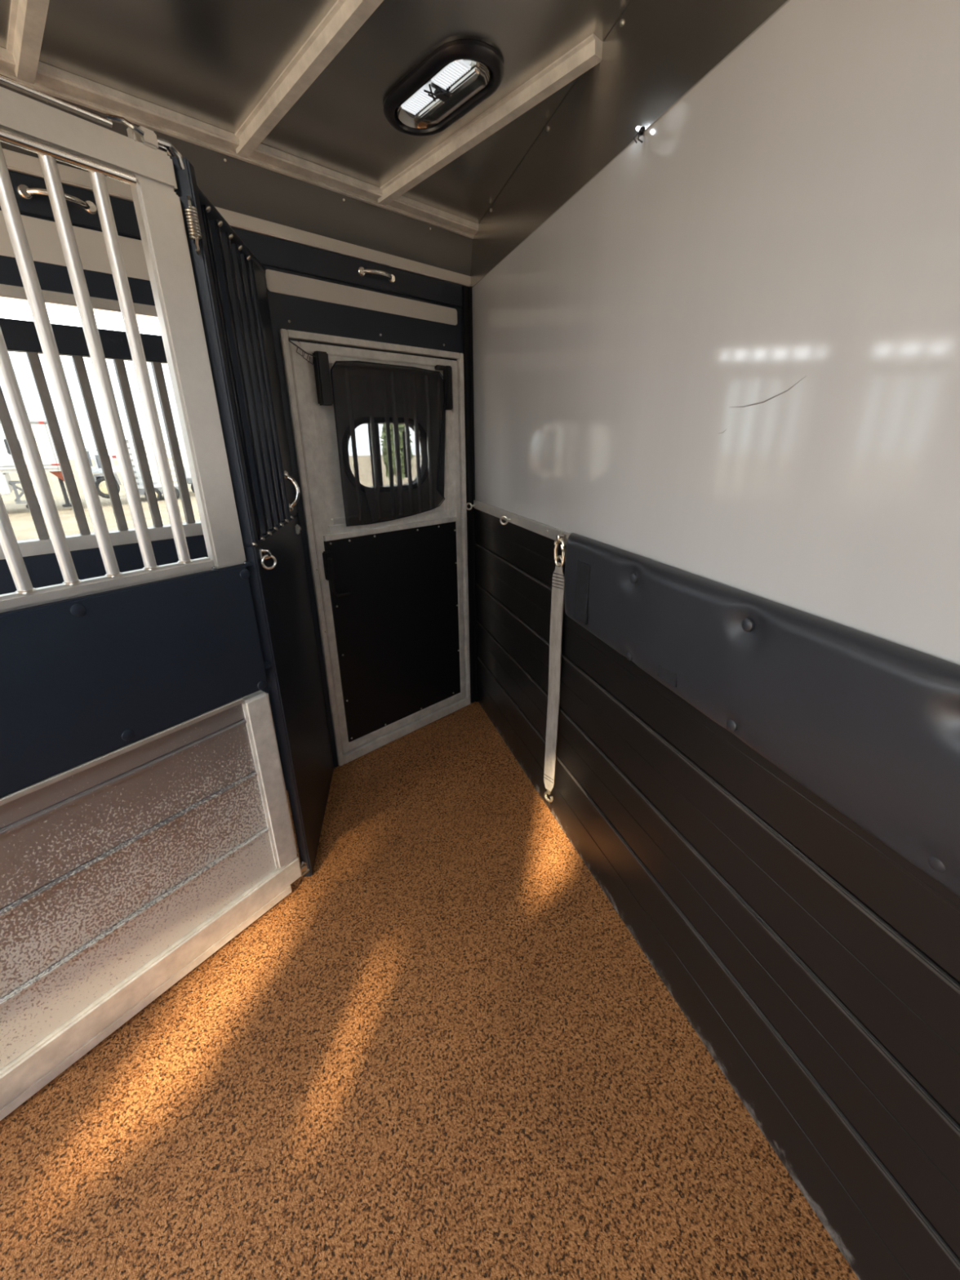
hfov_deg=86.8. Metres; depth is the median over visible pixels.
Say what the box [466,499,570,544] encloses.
rail
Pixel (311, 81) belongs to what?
ceiling
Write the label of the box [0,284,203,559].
window
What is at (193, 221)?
coil spring
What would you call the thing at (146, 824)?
divider
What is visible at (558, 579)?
strap
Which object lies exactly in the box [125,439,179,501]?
trailer
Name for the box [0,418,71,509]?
trailer
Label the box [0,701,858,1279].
floor
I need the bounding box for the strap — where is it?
[543,531,566,802]
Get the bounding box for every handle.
[16,183,97,215]
[357,266,395,283]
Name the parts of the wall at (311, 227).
roof rail, corner post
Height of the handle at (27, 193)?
0.032 m
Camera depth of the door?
2.27 m
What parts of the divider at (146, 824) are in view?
latch rod, mat trim, barred frame, post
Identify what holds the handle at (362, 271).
attached to the wall at (311, 227)
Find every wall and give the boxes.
[0,46,478,791]
[470,0,959,1279]
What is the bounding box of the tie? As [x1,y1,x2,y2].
[288,340,315,364]
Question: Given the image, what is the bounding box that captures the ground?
[1,457,200,540]
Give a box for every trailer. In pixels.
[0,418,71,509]
[75,447,121,498]
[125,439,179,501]
[176,428,194,493]
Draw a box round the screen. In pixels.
[329,360,446,526]
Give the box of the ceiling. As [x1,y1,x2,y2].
[0,0,631,224]
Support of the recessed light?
in the ceiling
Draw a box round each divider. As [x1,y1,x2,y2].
[0,74,309,1120]
[169,156,333,876]
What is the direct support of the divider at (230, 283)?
on the floor
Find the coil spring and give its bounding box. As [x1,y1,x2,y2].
[184,195,201,254]
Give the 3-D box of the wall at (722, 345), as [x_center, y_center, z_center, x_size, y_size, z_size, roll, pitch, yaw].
[0.337,-0.308,1.449,0.084,2.278,2.393,-7,23,-16]
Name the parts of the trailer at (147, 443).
post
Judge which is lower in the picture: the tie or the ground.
the ground
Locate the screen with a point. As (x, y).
(390, 420)
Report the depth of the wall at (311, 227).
1.64 m
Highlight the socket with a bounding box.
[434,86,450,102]
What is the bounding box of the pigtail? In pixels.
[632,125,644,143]
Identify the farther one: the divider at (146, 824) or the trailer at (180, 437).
the trailer at (180, 437)
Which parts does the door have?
latch lever, window sill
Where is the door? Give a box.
[279,320,471,765]
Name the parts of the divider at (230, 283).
post, post, solid panel, grab handle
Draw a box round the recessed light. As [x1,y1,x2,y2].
[383,39,504,136]
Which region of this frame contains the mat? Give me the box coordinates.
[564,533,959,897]
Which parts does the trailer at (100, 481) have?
rail post, rail, rail post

